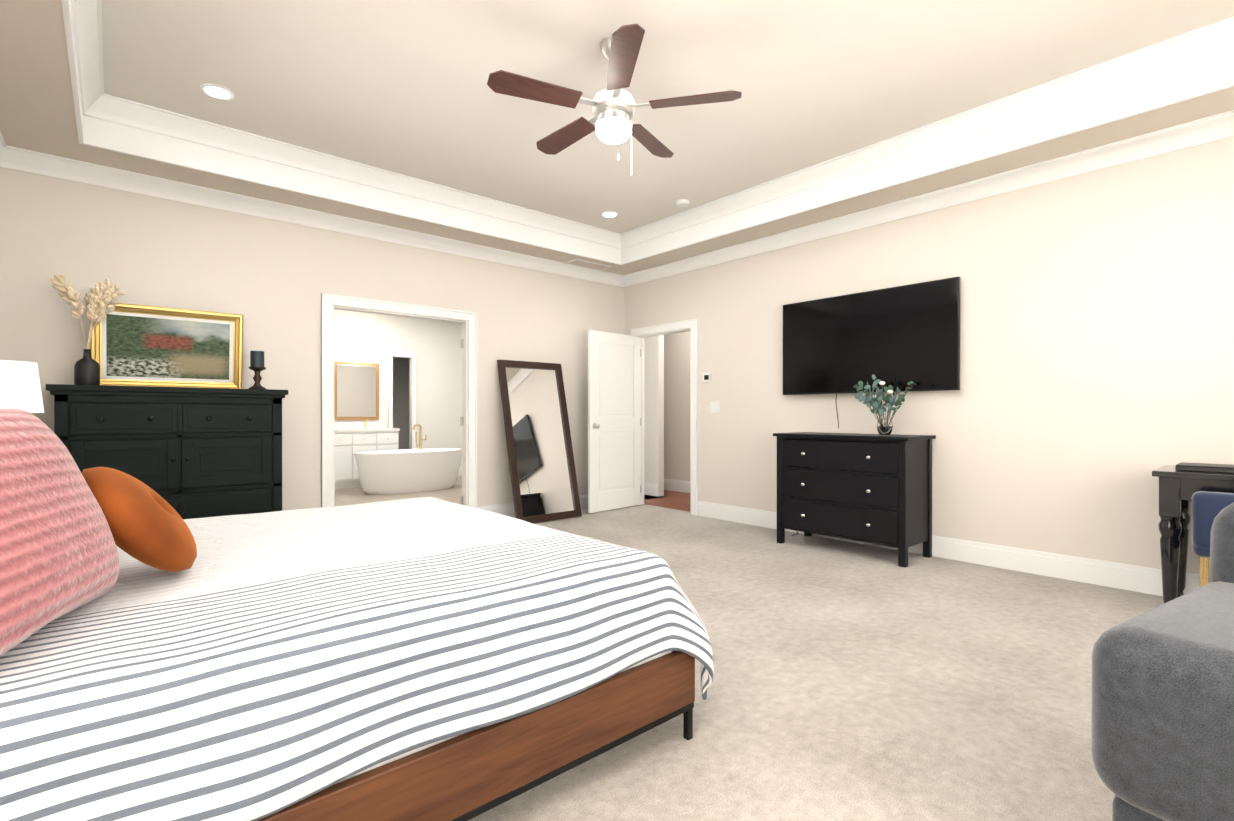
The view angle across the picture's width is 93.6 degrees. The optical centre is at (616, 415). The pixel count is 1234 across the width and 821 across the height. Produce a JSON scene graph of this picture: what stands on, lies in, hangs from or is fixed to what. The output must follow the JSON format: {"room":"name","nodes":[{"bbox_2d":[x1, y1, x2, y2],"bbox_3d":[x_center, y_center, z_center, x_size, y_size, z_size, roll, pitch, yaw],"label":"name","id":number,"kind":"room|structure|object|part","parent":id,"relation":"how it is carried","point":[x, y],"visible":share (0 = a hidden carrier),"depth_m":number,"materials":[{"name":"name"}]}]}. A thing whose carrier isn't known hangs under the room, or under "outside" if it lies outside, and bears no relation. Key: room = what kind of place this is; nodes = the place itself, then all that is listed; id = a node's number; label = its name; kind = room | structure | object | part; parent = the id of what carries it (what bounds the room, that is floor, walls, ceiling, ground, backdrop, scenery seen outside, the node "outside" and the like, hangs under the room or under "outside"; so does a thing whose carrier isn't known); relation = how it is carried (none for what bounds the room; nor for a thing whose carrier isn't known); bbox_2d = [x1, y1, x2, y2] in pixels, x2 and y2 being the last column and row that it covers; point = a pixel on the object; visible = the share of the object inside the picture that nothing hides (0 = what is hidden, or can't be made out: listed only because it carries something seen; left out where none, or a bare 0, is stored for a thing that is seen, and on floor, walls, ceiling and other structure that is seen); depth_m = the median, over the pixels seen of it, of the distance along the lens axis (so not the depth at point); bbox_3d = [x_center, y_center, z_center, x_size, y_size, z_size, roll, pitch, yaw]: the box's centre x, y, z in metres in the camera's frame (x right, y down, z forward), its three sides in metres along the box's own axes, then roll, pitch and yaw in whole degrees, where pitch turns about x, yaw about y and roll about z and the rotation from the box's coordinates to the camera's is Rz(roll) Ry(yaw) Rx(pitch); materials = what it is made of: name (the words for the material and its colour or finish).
{"room":"bedroom","nodes":[
{"label":"bedroom","id":0,"kind":"room"},
{"bbox_2d":[0,360,43,412],"bbox_3d":[-2.860,0.411,2.809,0.518,1.350,0.590,0,0,-41],"label":"lamp","id":1,"kind":"object","parent":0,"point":[20,387],"visible":0.23,"depth_m":2.81,"materials":[{"name":"white fabric"}]},
{"bbox_2d":[0,167,623,510],"bbox_3d":[-1.960,-0.515,5.421,5.310,3.190,0.100,0,0,-41],"label":"wall","id":2,"kind":"structure","parent":0,"point":[161,252],"depth_m":4.69,"materials":[{"name":"beige paint"}]},
{"bbox_2d":[0,131,11,167],"bbox_3d":[-1.655,-1.622,1.069,0.095,0.115,6.860,0,0,-41],"label":"crown molding","id":3,"kind":"structure","parent":2,"relation":"attached to","point":[5,151],"depth_m":3.64,"materials":[{"name":"white wood"}]},
{"bbox_2d":[8,147,623,286],"bbox_3d":[-1.888,-1.633,5.351,5.130,0.115,0.095,0,0,-41],"label":"crown molding","id":4,"kind":"structure","parent":2,"relation":"attached to","point":[24,160],"depth_m":4.60,"materials":[{"name":"white wood"}]},
{"bbox_2d":[321,293,476,507],"bbox_3d":[-1.991,0.025,5.396,1.427,2.107,0.153,0,0,-41],"label":"door frame","id":5,"kind":"structure","parent":2,"relation":"attached to","point":[330,303],"depth_m":5.31,"materials":[{"name":"white wood"}]},
{"bbox_2d":[460,339,463,504],"bbox_3d":[-1.558,0.069,5.820,0.012,1.670,0.050,0,0,-41],"label":"bathroom hinge mounts","id":6,"kind":"object","parent":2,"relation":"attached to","point":[461,421],"visible":0.92,"depth_m":5.82,"materials":[{"name":"silver metal"}]},
{"bbox_2d":[477,494,587,517],"bbox_3d":[-0.659,0.997,6.482,2.000,0.160,0.016,0,0,-41],"label":"baseboard","id":7,"kind":"structure","parent":2,"relation":"attached to","point":[507,509],"depth_m":6.05,"materials":[{"name":"white"}]},
{"bbox_2d":[334,309,663,495],"bbox_3d":[-3.094,-0.322,8.207,5.000,2.910,5.590,0,0,-41],"label":"wall","id":8,"kind":"structure","parent":0,"point":[434,346],"depth_m":9.68,"materials":[{"name":"white paint"}]},
{"bbox_2d":[334,361,378,419],"bbox_3d":[-4.068,-0.380,9.051,0.680,0.900,0.030,0,0,-41],"label":"vanity mirror","id":9,"kind":"object","parent":8,"relation":"attached to","point":[356,390],"visible":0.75,"depth_m":9.04,"materials":[{"name":"brown wood"}]},
{"bbox_2d":[334,423,385,426],"bbox_3d":[-4.244,0.151,8.904,1.380,0.100,0.021,0,0,-41],"label":"backsplash","id":10,"kind":"structure","parent":8,"relation":"attached to","point":[335,424],"depth_m":9.07,"materials":[{"name":"white tile"}]},
{"bbox_2d":[388,352,461,475],"bbox_3d":[-3.936,0.020,9.174,4.800,2.100,0.028,0,0,-41],"label":"trim","id":11,"kind":"structure","parent":8,"relation":"attached to","point":[390,354],"depth_m":9.53,"materials":[{"name":"white"}]},
{"bbox_2d":[335,476,689,511],"bbox_3d":[-1.537,1.106,6.842,5.550,0.060,6.900,0,0,-41],"label":"floor","id":12,"kind":"structure","parent":0,"point":[350,496],"depth_m":7.58,"materials":[{"name":"tile"}]},
{"bbox_2d":[334,431,398,488],"bbox_3d":[-4.061,0.656,8.695,1.380,0.830,0.580,0,0,-41],"label":"bathroom vanity","id":13,"kind":"object","parent":12,"relation":"on","point":[351,439],"depth_m":8.52,"materials":[{"name":"white wood"}]},
{"bbox_2d":[334,427,399,430],"bbox_3d":[-4.065,0.221,8.699,1.400,0.040,0.566,0,0,-41],"label":"countertop","id":14,"kind":"structure","parent":13,"relation":"on","point":[335,428],"depth_m":8.87,"materials":[{"name":"white stone"}]},
{"bbox_2d":[354,448,461,494],"bbox_3d":[-2.955,0.789,8.325,1.560,0.566,0.760,0,0,-41],"label":"bathtub","id":15,"kind":"object","parent":12,"relation":"on","point":[400,471],"visible":0.96,"depth_m":7.98,"materials":[{"name":"white ceramic"}]},
{"bbox_2d":[413,424,425,448],"bbox_3d":[-3.004,0.604,8.806,0.307,0.934,0.289,0,0,-41],"label":"tub filler","id":16,"kind":"object","parent":12,"relation":"on","point":[420,437],"visible":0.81,"depth_m":8.91,"materials":[{"name":"gold metal"}]},
{"bbox_2d":[0,0,1233,274],"bbox_3d":[0.326,-1.883,2.794,5.350,0.400,6.860,0,0,-41],"label":"ceiling","id":17,"kind":"structure","parent":0,"point":[400,86],"depth_m":3.38,"materials":[{"name":"beige paint"}]},
{"bbox_2d":[61,0,107,148],"bbox_3d":[-1.465,-1.829,1.532,0.117,0.304,5.534,0,0,-41],"label":"crown molding","id":18,"kind":"structure","parent":17,"relation":"attached to","point":[82,18],"depth_m":3.12,"materials":[{"name":"white wood"}]},
{"bbox_2d":[200,83,234,99],"bbox_3d":[-2.447,-1.980,3.548,0.175,0.009,0.175,0,0,43],"label":"recessed light","id":19,"kind":"object","parent":17,"relation":"in","point":[217,91],"depth_m":3.54,"materials":[{"name":"white"}]},
{"bbox_2d":[104,94,619,263],"bbox_3d":[-1.606,-1.838,5.003,4.200,0.304,0.117,0,0,-41],"label":"crown molding","id":20,"kind":"structure","parent":17,"relation":"attached to","point":[137,129],"depth_m":4.48,"materials":[{"name":"white wood"}]},
{"bbox_2d":[567,259,611,269],"bbox_3d":[-0.306,-1.686,6.480,0.500,0.011,0.187,0,0,-41],"label":"ceiling vent","id":21,"kind":"object","parent":17,"relation":"in","point":[588,264],"visible":0.98,"depth_m":6.45,"materials":[{"name":"white metal"}]},
{"bbox_2d":[601,211,618,217],"bbox_3d":[-0.072,-1.986,5.724,0.175,0.009,0.175,0,0,43],"label":"recessed light","id":22,"kind":"object","parent":17,"relation":"in","point":[609,214],"depth_m":5.72,"materials":[{"name":"white"}]},
{"bbox_2d":[487,24,741,175],"bbox_3d":[-0.054,-1.636,3.141,1.295,0.696,1.240,0,0,-41],"label":"fan","id":23,"kind":"object","parent":17,"relation":"hanging from","point":[613,104],"visible":1,"depth_m":3.01,"materials":[{"name":"brown wood"}]},
{"bbox_2d":[676,199,689,206],"bbox_3d":[0.614,-1.973,5.393,0.130,0.035,0.130,0,0,-41],"label":"smoke detector","id":24,"kind":"object","parent":17,"relation":"attached to","point":[682,202],"visible":1,"depth_m":5.36,"materials":[{"name":"white plastic"}]},
{"bbox_2d":[617,16,1233,264],"bbox_3d":[1.821,-1.836,4.395,0.117,0.304,5.534,0,0,-41],"label":"crown molding","id":25,"kind":"structure","parent":17,"relation":"attached to","point":[1178,68],"depth_m":3.77,"materials":[{"name":"white wood"}]},
{"bbox_2d":[664,331,689,481],"bbox_3d":[1.234,-0.349,6.931,1.250,2.850,3.600,0,0,-41],"label":"wall","id":26,"kind":"structure","parent":0,"point":[676,406],"depth_m":8.17,"materials":[{"name":"beige paint"}]},
{"bbox_2d":[644,483,658,495],"bbox_3d":[-0.785,0.990,9.201,0.016,0.160,4.050,0,0,-41],"label":"trim","id":27,"kind":"structure","parent":26,"relation":"attached to","point":[650,489],"depth_m":7.77,"materials":[{"name":"white wood"}]},
{"bbox_2d":[664,479,689,492],"bbox_3d":[1.624,0.995,7.274,0.016,0.160,3.400,0,0,-41],"label":"baseboard","id":28,"kind":"structure","parent":26,"relation":"attached to","point":[676,485],"depth_m":8.13,"materials":[{"name":"white wood"}]},
{"bbox_2d":[468,504,1163,820],"bbox_3d":[0.326,1.117,2.802,5.550,0.060,7.060,0,0,-41],"label":"floor carpet","id":29,"kind":"object","parent":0,"point":[855,682],"visible":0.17,"depth_m":2.27,"materials":[{"name":"beige carpet"}]},
{"bbox_2d":[46,274,287,518],"bbox_3d":[-3.055,0.089,4.021,1.272,1.988,0.551,0,0,-41],"label":"dresser","id":30,"kind":"object","parent":29,"relation":"on","point":[161,402],"visible":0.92,"depth_m":3.95,"materials":[{"name":"black painted wood"}]},
{"bbox_3d":[-3.180,-0.475,4.134,0.860,0.580,0.112,0,0,-41],"label":"painting frame","id":31,"kind":"part","parent":30,"relation":"part of","materials":[{"name":"gold metal"}]},
{"bbox_2d":[248,350,265,388],"bbox_3d":[-2.689,-0.336,4.333,0.116,0.295,0.116,0,0,-41],"label":"candle","id":32,"kind":"object","parent":30,"relation":"on","point":[256,356],"depth_m":4.30,"materials":[{"name":"grey wax"}]},
{"bbox_2d":[0,408,713,820],"bbox_3d":[-1.106,0.498,2.082,2.188,1.180,2.109,0,0,-41],"label":"bed","id":33,"kind":"object","parent":29,"relation":"on","point":[402,660],"visible":1,"depth_m":1.35,"materials":[{"name":"white fabric"}]},
{"bbox_2d":[0,408,119,655],"bbox_3d":[-1.299,0.221,1.192,0.247,0.540,0.660,-23,8,-19],"label":"pillow","id":34,"kind":"object","parent":33,"relation":"on","point":[60,525],"depth_m":1.21,"materials":[{"name":"pink fabric"}]},
{"bbox_2d":[82,467,196,571],"bbox_3d":[-1.346,0.294,1.635,0.132,0.380,0.380,-44,23,-26],"label":"pillow","id":35,"kind":"object","parent":33,"relation":"on","point":[142,523],"depth_m":1.53,"materials":[{"name":"fabric"}]},
{"bbox_3d":[-1.153,0.683,2.043,1.945,0.360,1.930,0,0,-41],"label":"mattress","id":36,"kind":"part","parent":33,"relation":"part of","materials":[{"name":"white fabric"}]},
{"bbox_3d":[-1.162,0.498,2.034,2.040,1.180,2.010,0,0,-41],"label":"frame","id":37,"kind":"part","parent":33,"relation":"part of","materials":[{"name":"brown wood"}]},
{"bbox_2d":[497,359,581,522],"bbox_3d":[-0.801,0.251,6.034,0.780,1.644,0.413,0,0,-41],"label":"leaning mirror","id":38,"kind":"object","parent":29,"relation":"on","point":[540,453],"visible":0.9,"depth_m":6.02,"materials":[{"name":"brown wood"}]},
{"bbox_2d":[773,374,935,567],"bbox_3d":[1.874,0.380,4.666,0.512,1.403,1.110,0,0,-41],"label":"dresser","id":39,"kind":"object","parent":29,"relation":"on","point":[871,488],"visible":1,"depth_m":4.41,"materials":[{"name":"black painted wood"},{"name":"silver metal knobs"}]},
{"bbox_2d":[1091,503,1233,820],"bbox_3d":[1.783,0.660,1.023,1.017,0.862,1.240,0,0,-31],"label":"armchair","id":40,"kind":"object","parent":29,"relation":"on","point":[1162,726],"visible":1,"depth_m":1.20,"materials":[{"name":"grey fabric"}]},
{"bbox_2d":[1152,462,1233,603],"bbox_3d":[3.503,0.676,2.770,0.541,0.820,1.340,0,0,-41],"label":"desk","id":41,"kind":"object","parent":29,"relation":"on","point":[1181,484],"visible":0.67,"depth_m":3.06,"materials":[{"name":"black wood"}]},
{"bbox_2d":[1192,491,1233,587],"bbox_3d":[3.207,0.731,2.858,0.509,0.710,0.500,0,0,-41],"label":"chair","id":42,"kind":"object","parent":29,"relation":"on","point":[1207,507],"visible":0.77,"depth_m":2.86,"materials":[{"name":"blue fabric"}]},
{"bbox_2d":[624,136,1233,574],"bbox_3d":[2.380,-0.513,4.588,0.100,3.190,7.060,0,0,-41],"label":"wall","id":43,"kind":"structure","parent":0,"point":[1096,370],"depth_m":3.95,"materials":[{"name":"beige paint"}]},
{"bbox_2d":[587,330,640,512],"bbox_3d":[-0.017,0.065,6.625,0.181,2.000,0.841,0,0,44],"label":"hall door","id":44,"kind":"structure","parent":43,"relation":"in","point":[614,423],"depth_m":6.58,"materials":[{"name":"white wood"}]},
{"bbox_2d":[631,319,697,515],"bbox_3d":[0.564,0.017,6.667,0.145,2.117,1.037,0,0,-41],"label":"door frame","id":45,"kind":"structure","parent":43,"relation":"attached to","point":[667,328],"depth_m":6.30,"materials":[{"name":"white wood"}]},
{"bbox_2d":[702,372,710,381],"bbox_3d":[0.950,-0.402,6.134,0.026,0.100,0.110,0,0,-41],"label":"thermostat","id":46,"kind":"object","parent":43,"relation":"attached to","point":[706,377],"depth_m":6.12,"materials":[{"name":"white plastic"}]},
{"bbox_2d":[710,402,719,412],"bbox_3d":[1.022,-0.082,6.064,0.010,0.120,0.130,0,0,-41],"label":"switch plate","id":47,"kind":"object","parent":43,"relation":"attached to","point":[714,406],"depth_m":6.06,"materials":[{"name":"white plastic"}]},
{"bbox_2d":[783,276,959,427],"bbox_3d":[2.049,-0.456,4.839,0.062,1.135,1.485,0,0,-41],"label":"tv","id":48,"kind":"object","parent":43,"relation":"attached to","point":[900,337],"visible":0.98,"depth_m":4.72,"materials":[{"name":"black"}]},
{"bbox_2d":[624,110,1233,286],"bbox_3d":[2.306,-1.630,4.520,0.095,0.115,6.860,0,0,-41],"label":"crown molding","id":49,"kind":"structure","parent":43,"relation":"attached to","point":[1220,126],"depth_m":4.15,"materials":[{"name":"white wood"}]},
{"bbox_2d":[697,501,1198,595],"bbox_3d":[2.727,1.003,4.105,0.016,0.160,5.670,0,0,-41],"label":"baseboard","id":50,"kind":"structure","parent":43,"relation":"attached to","point":[1140,579],"depth_m":4.00,"materials":[{"name":"white paint"}]}
]}

